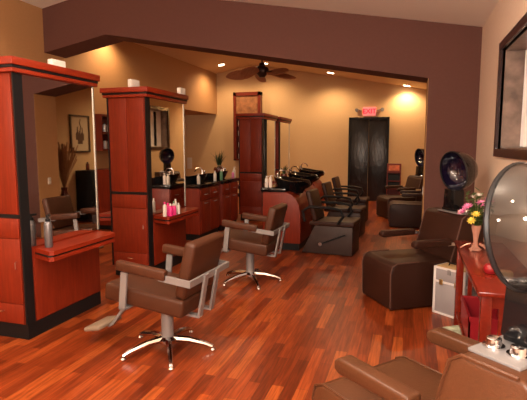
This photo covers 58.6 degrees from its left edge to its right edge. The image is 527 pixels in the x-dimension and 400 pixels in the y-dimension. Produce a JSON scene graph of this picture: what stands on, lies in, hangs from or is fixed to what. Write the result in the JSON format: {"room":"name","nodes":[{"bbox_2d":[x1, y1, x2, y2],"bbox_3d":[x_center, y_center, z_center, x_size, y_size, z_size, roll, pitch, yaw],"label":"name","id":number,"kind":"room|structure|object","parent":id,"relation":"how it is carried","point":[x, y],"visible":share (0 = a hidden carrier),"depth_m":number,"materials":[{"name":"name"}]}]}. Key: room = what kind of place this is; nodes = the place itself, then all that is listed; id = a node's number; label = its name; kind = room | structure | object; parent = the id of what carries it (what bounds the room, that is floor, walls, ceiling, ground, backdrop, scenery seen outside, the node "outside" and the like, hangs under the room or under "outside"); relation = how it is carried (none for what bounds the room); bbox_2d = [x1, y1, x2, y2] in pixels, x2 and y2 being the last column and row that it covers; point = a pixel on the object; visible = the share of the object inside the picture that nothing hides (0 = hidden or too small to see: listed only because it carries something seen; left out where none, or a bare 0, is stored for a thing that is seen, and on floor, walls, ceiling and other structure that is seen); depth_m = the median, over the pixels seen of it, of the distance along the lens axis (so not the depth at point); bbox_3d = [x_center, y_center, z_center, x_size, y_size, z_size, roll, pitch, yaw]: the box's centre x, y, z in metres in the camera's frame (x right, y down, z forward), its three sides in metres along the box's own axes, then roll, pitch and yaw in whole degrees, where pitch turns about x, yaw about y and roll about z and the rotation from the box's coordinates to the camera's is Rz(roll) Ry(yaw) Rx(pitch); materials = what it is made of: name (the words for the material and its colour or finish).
{"room":"salon","nodes":[
{"label":"salon","id":0,"kind":"room"},
{"bbox_2d":[0,0,119,168],"bbox_3d":[-4.349,-0.875,4.732,0.150,3.658,9.800,2,7,17],"label":"wall","id":1,"kind":"structure","parent":0,"point":[21,23],"depth_m":7.23,"materials":[{"name":"beige paint"}]},
{"bbox_2d":[95,114,107,150],"bbox_3d":[-2.874,-1.239,8.683,0.320,0.640,0.790,2,7,17],"label":"shelf","id":2,"kind":"object","parent":1,"relation":"attached to","point":[100,119],"visible":0.25,"depth_m":8.29,"materials":[{"name":"red wood"}]},
{"bbox_2d":[103,139,106,148],"bbox_3d":[-2.883,-1.018,8.548,0.060,0.170,0.060,4,8,32],"label":"bottle","id":3,"kind":"object","parent":2,"relation":"on","point":[104,141],"visible":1,"depth_m":8.53,"materials":[{"name":"white plastic"}]},
{"bbox_2d":[119,41,216,114],"bbox_3d":[-2.820,-2.906,11.767,1.500,1.228,4.900,2,7,17],"label":"wall","id":4,"kind":"structure","parent":0,"point":[152,68],"depth_m":11.15,"materials":[{"name":"beige paint"}]},
{"bbox_2d":[0,197,458,399],"bbox_3d":[-1.158,0.812,6.513,8.315,0.100,15.000,2,7,17],"label":"floor","id":5,"kind":"structure","parent":0,"point":[278,340],"depth_m":3.63,"materials":[{"name":"brown wood"}]},
{"bbox_2d":[0,55,114,339],"bbox_3d":[-1.927,-0.030,4.025,0.930,2.140,1.005,2,7,17],"label":"station","id":6,"kind":"object","parent":5,"relation":"on","point":[48,162],"visible":0.99,"depth_m":3.75,"materials":[{"name":"brown wood"}]},
{"bbox_2d":[44,214,52,247],"bbox_3d":[-1.697,0.244,3.709,0.062,0.258,0.076,0,7,-4],"label":"spray bottle","id":7,"kind":"object","parent":6,"relation":"on","point":[48,233],"visible":1,"depth_m":3.68,"materials":[{"name":"grey metal"}]},
{"bbox_2d":[47,59,65,67],"bbox_3d":[-1.737,-1.136,3.951,0.052,0.075,0.150,3,7,23],"label":"speaker box","id":8,"kind":"object","parent":6,"relation":"on","point":[50,61],"visible":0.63,"depth_m":3.92,"materials":[{"name":"beige plastic"}]},
{"bbox_2d":[53,61,64,66],"bbox_3d":[-1.714,-1.134,3.942,0.003,0.049,0.120,3,7,23],"label":"grille","id":9,"kind":"object","parent":8,"relation":"attached to","point":[55,61],"depth_m":3.94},
{"bbox_2d":[22,75,97,246],"bbox_3d":[-1.684,-0.329,3.961,0.006,1.310,0.823,2,7,17],"label":"mirror","id":10,"kind":"object","parent":6,"relation":"on","point":[59,137],"depth_m":3.91,"materials":[{"name":"clear mirror"}]},
{"bbox_2d":[35,231,114,255],"bbox_3d":[-1.581,0.357,3.998,0.227,0.033,0.865,2,7,17],"label":"shelf","id":11,"kind":"object","parent":6,"relation":"attached to","point":[70,244],"depth_m":3.93,"materials":[{"name":"brown wood"}]},
{"bbox_2d":[97,168,110,229],"bbox_3d":[-2.773,-0.043,8.789,0.514,1.080,0.750,2,7,17],"label":"storage cabinet","id":12,"kind":"object","parent":5,"relation":"on","point":[103,183],"visible":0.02,"depth_m":8.42,"materials":[{"name":"red wood"}]},
{"bbox_2d":[99,86,198,274],"bbox_3d":[-1.392,-0.227,5.742,0.930,2.140,1.005,2,7,17],"label":"station","id":13,"kind":"object","parent":5,"relation":"on","point":[146,126],"visible":0.94,"depth_m":5.36,"materials":[{"name":"brown wood"}]},
{"bbox_2d":[99,211,110,216],"bbox_3d":[-1.718,0.136,5.922,0.227,0.033,0.865,2,7,17],"label":"shelf","id":14,"kind":"object","parent":13,"relation":"attached to","point":[106,214],"depth_m":5.54,"materials":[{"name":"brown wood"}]},
{"bbox_2d":[128,79,139,86],"bbox_3d":[-1.462,-1.304,5.301,0.052,0.100,0.150,3,7,23],"label":"speaker box","id":15,"kind":"object","parent":13,"relation":"on","point":[131,82],"visible":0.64,"depth_m":5.26,"materials":[{"name":"beige plastic"}]},
{"bbox_2d":[163,202,166,216],"bbox_3d":[-1.119,0.105,5.324,0.044,0.165,0.044,-5,8,-34],"label":"bottle","id":16,"kind":"object","parent":13,"relation":"on","point":[164,205],"visible":1,"depth_m":5.31,"materials":[{"name":"beige plastic"}]},
{"bbox_2d":[150,98,185,214],"bbox_3d":[-1.144,-0.527,5.683,0.013,1.310,0.835,2,7,17],"label":"mirror","id":17,"kind":"object","parent":13,"relation":"on","point":[167,126],"depth_m":5.63,"materials":[{"name":"mirror"}]},
{"bbox_2d":[168,204,172,215],"bbox_3d":[-1.061,0.113,5.360,0.052,0.140,0.052,-3,7,-26],"label":"bottle","id":18,"kind":"object","parent":13,"relation":"on","point":[170,208],"visible":1,"depth_m":5.34,"materials":[{"name":"pink plastic"}]},
{"bbox_2d":[172,204,175,214],"bbox_3d":[-1.038,0.108,5.452,0.052,0.130,0.052,2,7,13],"label":"bottle","id":19,"kind":"object","parent":13,"relation":"on","point":[173,206],"visible":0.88,"depth_m":5.43,"materials":[{"name":"pink plastic"}]},
{"bbox_2d":[154,207,198,219],"bbox_3d":[-1.046,0.160,5.716,0.227,0.033,0.865,2,7,17],"label":"shelf","id":20,"kind":"object","parent":13,"relation":"attached to","point":[185,212],"depth_m":5.60,"materials":[{"name":"brown wood"}]},
{"bbox_2d":[177,88,184,94],"bbox_3d":[-1.029,-1.361,5.886,0.053,0.080,0.120,3,7,23],"label":"speaker box","id":21,"kind":"object","parent":13,"relation":"on","point":[179,90],"visible":0.85,"depth_m":5.84,"materials":[{"name":"beige plastic"}]},
{"bbox_2d":[84,232,228,370],"bbox_3d":[-0.832,0.668,3.520,1.050,0.870,0.670,3,7,21],"label":"chair","id":22,"kind":"object","parent":5,"relation":"on","point":[167,293],"visible":1,"depth_m":3.27,"materials":[{"name":"brown leather"}]},
{"bbox_2d":[185,167,220,239],"bbox_3d":[-1.167,0.028,7.859,0.664,1.151,0.820,2,7,17],"label":"sink cabinet","id":23,"kind":"object","parent":5,"relation":"on","point":[204,196],"visible":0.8,"depth_m":7.55,"materials":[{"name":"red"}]},
{"bbox_2d":[185,167,207,183],"bbox_3d":[-1.212,-0.371,7.827,0.570,0.351,0.604,2,7,17],"label":"bowl","id":24,"kind":"object","parent":23,"relation":"on","point":[189,179],"depth_m":7.62,"materials":[{"name":"black ceramic"}]},
{"bbox_2d":[186,181,220,187],"bbox_3d":[-1.035,-0.260,7.785,0.370,0.060,0.820,2,7,17],"label":"countertop","id":25,"kind":"structure","parent":23,"relation":"on","point":[206,183],"depth_m":7.57,"materials":[{"name":"black stone"}]},
{"bbox_2d":[197,165,238,230],"bbox_3d":[-0.894,-0.072,8.732,0.664,1.151,0.820,2,7,17],"label":"sink cabinet","id":26,"kind":"object","parent":5,"relation":"on","point":[228,188],"visible":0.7,"depth_m":8.51,"materials":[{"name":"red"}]},
{"bbox_2d":[197,165,227,179],"bbox_3d":[-0.939,-0.471,8.700,0.570,0.351,0.604,2,7,17],"label":"bowl","id":27,"kind":"object","parent":26,"relation":"on","point":[210,175],"depth_m":8.49,"materials":[{"name":"black ceramic"}]},
{"bbox_2d":[205,177,238,183],"bbox_3d":[-0.763,-0.361,8.658,0.370,0.060,0.820,2,7,17],"label":"countertop","id":28,"kind":"structure","parent":26,"relation":"on","point":[227,180],"depth_m":8.47,"materials":[{"name":"black stone"}]},
{"bbox_2d":[220,203,289,289],"bbox_3d":[-0.272,0.465,5.288,1.050,0.870,0.670,2,7,19],"label":"chair","id":29,"kind":"object","parent":5,"relation":"on","point":[261,242],"visible":0.89,"depth_m":5.03,"materials":[{"name":"brown leather"}]},
{"bbox_2d":[235,113,277,220],"bbox_3d":[-0.123,-0.695,9.814,0.930,2.140,1.005,2,7,17],"label":"station","id":30,"kind":"object","parent":5,"relation":"on","point":[256,130],"visible":0.86,"depth_m":9.40,"materials":[{"name":"brown wood"}]},
{"bbox_2d":[264,119,274,184],"bbox_3d":[0.120,-0.994,9.750,0.006,1.310,0.823,2,7,17],"label":"mirror","id":31,"kind":"object","parent":30,"relation":"on","point":[269,124],"depth_m":9.75,"materials":[{"name":"mirror"}]},
{"bbox_2d":[275,117,291,182],"bbox_3d":[0.247,-0.831,11.000,0.930,2.140,1.005,2,7,17],"label":"station","id":32,"kind":"object","parent":5,"relation":"on","point":[282,125],"visible":0.15,"depth_m":10.67,"materials":[{"name":"brown wood"}]},
{"bbox_2d":[280,122,289,176],"bbox_3d":[0.495,-1.131,10.941,0.013,1.310,0.835,2,7,17],"label":"mirror","id":33,"kind":"object","parent":32,"relation":"on","point":[284,126],"depth_m":10.91,"materials":[{"name":"mirror"}]},
{"bbox_2d":[261,169,310,250],"bbox_3d":[0.389,0.109,7.152,0.664,1.151,0.820,2,7,17],"label":"shampoo station","id":34,"kind":"object","parent":5,"relation":"on","point":[288,190],"visible":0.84,"depth_m":6.82,"materials":[{"name":"brown wood"}]},
{"bbox_2d":[265,176,268,186],"bbox_3d":[0.050,-0.268,6.853,0.064,0.165,0.052,-1,7,-12],"label":"shampoo bottle","id":35,"kind":"object","parent":34,"relation":"on","point":[266,178],"visible":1,"depth_m":6.83,"materials":[{"name":"beige plastic"}]},
{"bbox_2d":[269,175,272,187],"bbox_3d":[0.108,-0.271,6.835,0.064,0.175,0.052,-2,7,-16],"label":"shampoo bottle","id":36,"kind":"object","parent":34,"relation":"on","point":[270,177],"visible":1,"depth_m":6.82,"materials":[{"name":"beige plastic"}]},
{"bbox_2d":[261,183,288,191],"bbox_3d":[0.257,-0.188,7.159,0.370,0.060,0.820,2,7,17],"label":"countertop","id":37,"kind":"structure","parent":34,"relation":"on","point":[274,188],"depth_m":6.79,"materials":[{"name":"black stone"}]},
{"bbox_2d":[273,169,310,193],"bbox_3d":[0.433,-0.287,7.092,0.570,0.351,0.604,2,7,17],"label":"bowl","id":38,"kind":"object","parent":34,"relation":"on","point":[293,185],"depth_m":6.93,"materials":[{"name":"black ceramic"}]},
{"bbox_2d":[287,166,317,230],"bbox_3d":[0.654,-0.043,8.474,0.664,1.151,0.820,2,7,17],"label":"shampoo station","id":39,"kind":"object","parent":5,"relation":"on","point":[312,177],"visible":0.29,"depth_m":8.32,"materials":[{"name":"black ceramic"}]},
{"bbox_2d":[280,165,288,175],"bbox_3d":[0.350,-0.480,8.180,0.239,0.283,0.262,0,7,-3],"label":"potted plant","id":40,"kind":"object","parent":39,"relation":"on","point":[285,167],"visible":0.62,"depth_m":8.16,"materials":[{"name":"green plant"}]},
{"bbox_2d":[287,166,317,185],"bbox_3d":[0.699,-0.439,8.415,0.570,0.351,0.604,2,7,17],"label":"bowl","id":41,"kind":"object","parent":39,"relation":"on","point":[312,177],"depth_m":8.30,"materials":[{"name":"black ceramic"}]},
{"bbox_2d":[298,163,324,210],"bbox_3d":[0.949,-0.206,9.891,0.664,1.151,0.820,2,7,17],"label":"shampoo station","id":42,"kind":"object","parent":5,"relation":"on","point":[317,184],"visible":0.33,"depth_m":9.76,"materials":[{"name":"black"}]},
{"bbox_2d":[298,163,324,179],"bbox_3d":[0.994,-0.602,9.832,0.570,0.351,0.604,2,7,17],"label":"bowl","id":43,"kind":"object","parent":42,"relation":"on","point":[320,173],"depth_m":9.69,"materials":[{"name":"black ceramic"}]},
{"bbox_2d":[302,188,360,255],"bbox_3d":[0.977,0.294,6.704,0.738,0.875,0.640,3,7,22],"label":"chair","id":44,"kind":"object","parent":5,"relation":"on","point":[329,235],"visible":1,"depth_m":6.52,"materials":[{"name":"black leather"}]},
{"bbox_2d":[320,181,366,236],"bbox_3d":[1.362,0.137,8.073,0.738,0.875,0.640,3,7,22],"label":"chair","id":45,"kind":"object","parent":5,"relation":"on","point":[359,210],"visible":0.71,"depth_m":7.93,"materials":[{"name":"black leather"}]},
{"bbox_2d":[332,176,369,221],"bbox_3d":[1.733,-0.023,9.467,0.738,0.875,0.640,2,7,20],"label":"chair","id":46,"kind":"object","parent":5,"relation":"on","point":[337,186],"visible":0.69,"depth_m":9.32,"materials":[{"name":"black leather"}]},
{"bbox_2d":[386,163,401,194],"bbox_3d":[3.294,-0.389,11.886,0.340,1.060,0.286,2,7,17],"label":"base cabinet","id":47,"kind":"object","parent":5,"relation":"on","point":[393,169],"visible":0.61,"depth_m":11.77,"materials":[{"name":"brown wood"}]},
{"bbox_2d":[376,148,423,218],"bbox_3d":[3.012,-0.370,9.960,1.064,1.442,0.646,-1,7,-11],"label":"chair","id":48,"kind":"object","parent":5,"relation":"on","point":[414,182],"visible":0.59,"depth_m":9.93,"materials":[{"name":"brown leather"}]},
{"bbox_2d":[415,148,423,166],"bbox_3d":[3.372,-0.892,9.952,0.332,0.404,0.389,2,7,17],"label":"hood","id":49,"kind":"object","parent":48,"relation":"attached to","point":[419,153],"depth_m":10.10,"materials":[{"name":"black plastic"}]},
{"bbox_2d":[388,190,421,227],"bbox_3d":[2.896,-0.234,8.778,1.064,1.442,0.646,2,7,13],"label":"chair","id":50,"kind":"object","parent":5,"relation":"on","point":[401,213],"visible":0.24,"depth_m":8.64,"materials":[{"name":"brown leather"}]},
{"bbox_2d":[311,162,526,399],"bbox_3d":[0.730,0.565,1.820,0.646,1.442,1.068,-4,8,-32],"label":"chair","id":51,"kind":"object","parent":5,"relation":"on","point":[494,368],"visible":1,"depth_m":1.45,"materials":[{"name":"brown leather"}]},
{"bbox_2d":[483,162,526,292],"bbox_3d":[0.842,0.088,1.420,0.362,0.404,0.375,2,7,17],"label":"hood","id":52,"kind":"object","parent":51,"relation":"attached to","point":[505,208],"depth_m":1.34,"materials":[{"name":"black"}]},
{"bbox_2d":[362,151,483,309],"bbox_3d":[1.576,0.246,4.594,1.064,1.442,0.646,-2,7,-16],"label":"chair","id":53,"kind":"object","parent":5,"relation":"on","point":[403,278],"visible":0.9,"depth_m":4.47,"materials":[{"name":"brown leather"}]},
{"bbox_2d":[440,151,477,190],"bbox_3d":[1.922,-0.279,4.622,0.346,0.404,0.384,2,7,17],"label":"hood","id":54,"kind":"object","parent":53,"relation":"attached to","point":[458,170],"depth_m":4.72,"materials":[{"name":"black plastic"}]},
{"bbox_2d":[443,325,460,333],"bbox_3d":[1.519,1.058,3.631,0.174,0.084,0.301,0,7,-3],"label":"magazine","id":55,"kind":"object","parent":5,"relation":"on","point":[455,328],"visible":0.06,"depth_m":3.72,"materials":[{"name":"paper"}]},
{"bbox_2d":[432,262,476,318],"bbox_3d":[1.700,0.794,4.179,0.208,0.466,0.310,-5,8,-35],"label":"case","id":56,"kind":"object","parent":5,"relation":"on","point":[444,273],"visible":0.63,"depth_m":4.16,"materials":[{"name":"silver metal"}]},
{"bbox_2d":[437,263,465,271],"bbox_3d":[1.703,0.595,4.158,0.166,0.008,0.270,-5,8,-35],"label":"tray","id":57,"kind":"object","parent":56,"relation":"on","point":[448,267],"depth_m":4.17,"materials":[{"name":"white plastic"}]},
{"bbox_2d":[453,240,505,341],"bbox_3d":[1.550,0.778,3.215,0.365,0.720,1.470,2,7,17],"label":"console table","id":58,"kind":"object","parent":5,"relation":"on","point":[490,291],"visible":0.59,"depth_m":2.84,"materials":[{"name":"red wood"}]},
{"bbox_2d":[456,312,464,335],"bbox_3d":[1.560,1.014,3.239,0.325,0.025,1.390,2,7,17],"label":"table leg","id":59,"kind":"object","parent":58,"relation":"attached to","point":[458,314],"depth_m":3.68,"materials":[{"name":"red wood"}]},
{"bbox_2d":[457,187,485,251],"bbox_3d":[1.587,0.146,3.502,0.258,0.469,0.296,6,9,45],"label":"flower vase","id":60,"kind":"object","parent":58,"relation":"on","point":[477,213],"visible":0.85,"depth_m":3.50,"materials":[{"name":"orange ceramic"}]},
{"bbox_2d":[460,295,498,340],"bbox_3d":[1.601,0.877,3.416,0.270,0.205,0.490,2,7,17],"label":"storage box","id":61,"kind":"object","parent":58,"relation":"on","point":[470,305],"visible":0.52,"depth_m":3.43,"materials":[{"name":"red paint"}]},
{"bbox_2d":[483,263,494,273],"bbox_3d":[1.398,0.422,2.890,0.084,0.060,0.083,2,7,17],"label":"apple","id":62,"kind":"object","parent":58,"relation":"on","point":[487,268],"visible":0.61,"depth_m":2.87,"materials":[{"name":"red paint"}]},
{"bbox_3d":[-0.877,-0.003,9.398,0.300,0.860,0.300,2,7,17],"label":"plant stand","id":63,"kind":"object","parent":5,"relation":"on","visible":0},
{"bbox_2d":[211,151,225,171],"bbox_3d":[-0.878,-0.714,9.317,0.448,0.571,0.438,2,7,17],"label":"potted plant","id":64,"kind":"object","parent":63,"relation":"on","point":[219,159],"visible":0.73,"depth_m":9.26,"materials":[{"name":"green plant"}]},
{"bbox_2d":[20,0,498,88],"bbox_3d":[-0.561,-2.588,5.936,6.565,1.073,15.000,2,7,17],"label":"ceiling","id":65,"kind":"structure","parent":0,"point":[461,12],"depth_m":5.77,"materials":[{"name":"white paint"}]},
{"bbox_2d":[226,60,295,81],"bbox_3d":[0.014,-2.625,8.616,1.336,0.762,1.272,-6,9,-40],"label":"ceiling fan","id":66,"kind":"object","parent":65,"relation":"hanging from","point":[260,71],"visible":0.89,"depth_m":8.63,"materials":[{"name":"brown wood"}]},
{"bbox_2d":[42,0,482,213],"bbox_3d":[-0.356,-1.185,6.761,6.265,3.810,0.480,2,7,17],"label":"wall","id":67,"kind":"structure","parent":0,"point":[449,55],"depth_m":6.09,"materials":[{"name":"brown paint"}]},
{"bbox_2d":[422,78,428,217],"bbox_3d":[2.084,-0.360,6.096,0.006,2.324,0.474,2,7,17],"label":"door frame","id":68,"kind":"structure","parent":67,"relation":"attached to","point":[428,78],"depth_m":5.94,"materials":[{"name":"beige paint"}]},
{"bbox_2d":[184,65,426,196],"bbox_3d":[0.919,-1.954,13.372,8.065,3.830,0.150,2,7,17],"label":"wall","id":69,"kind":"structure","parent":0,"point":[320,107],"depth_m":13.11,"materials":[{"name":"yellow paint"}]},
{"bbox_2d":[187,158,191,168],"bbox_3d":[-2.261,-1.127,14.368,0.160,0.340,0.020,2,7,17],"label":"wall plate","id":70,"kind":"object","parent":69,"relation":"attached to","point":[189,160],"visible":1,"depth_m":14.37,"materials":[{"name":"beige plastic"}]},
{"bbox_2d":[233,91,261,160],"bbox_3d":[-0.453,-2.121,13.596,0.820,1.950,0.200,2,7,17],"label":"upper cabinet","id":71,"kind":"object","parent":69,"relation":"attached to","point":[243,102],"visible":0.52,"depth_m":13.49,"materials":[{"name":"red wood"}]},
{"bbox_2d":[347,117,389,200],"bbox_3d":[2.835,-1.097,12.747,1.070,2.270,0.090,2,7,17],"label":"door","id":72,"kind":"structure","parent":69,"relation":"in","point":[363,164],"depth_m":12.75,"materials":[{"name":"black wood"}]},
{"bbox_2d":[355,107,383,115],"bbox_3d":[2.837,-2.373,12.590,0.764,0.230,0.106,2,7,17],"label":"exit sign","id":73,"kind":"object","parent":69,"relation":"attached to","point":[367,111],"visible":1,"depth_m":12.57,"materials":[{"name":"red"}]},
{"bbox_2d":[474,0,526,241],"bbox_3d":[1.554,-0.187,1.918,0.300,2.934,7.800,2,7,17],"label":"wall","id":74,"kind":"structure","parent":0,"point":[506,14],"depth_m":4.73,"materials":[{"name":"beige paint"}]},
{"bbox_2d":[493,12,526,159],"bbox_3d":[1.980,-0.803,3.374,0.265,1.015,1.890,2,7,17],"label":"picture frame","id":75,"kind":"structure","parent":74,"relation":"in","point":[513,128],"depth_m":4.18,"materials":[{"name":"dark brown wood"},{"name":"glass"}]},
{"bbox_2d":[520,49,526,146],"bbox_3d":[2.043,-0.801,3.354,0.027,0.835,1.670,2,7,17],"label":"curtain","id":76,"kind":"object","parent":75,"relation":"hanging from","point":[523,137],"depth_m":4.05,"materials":[{"name":"white fabric"}]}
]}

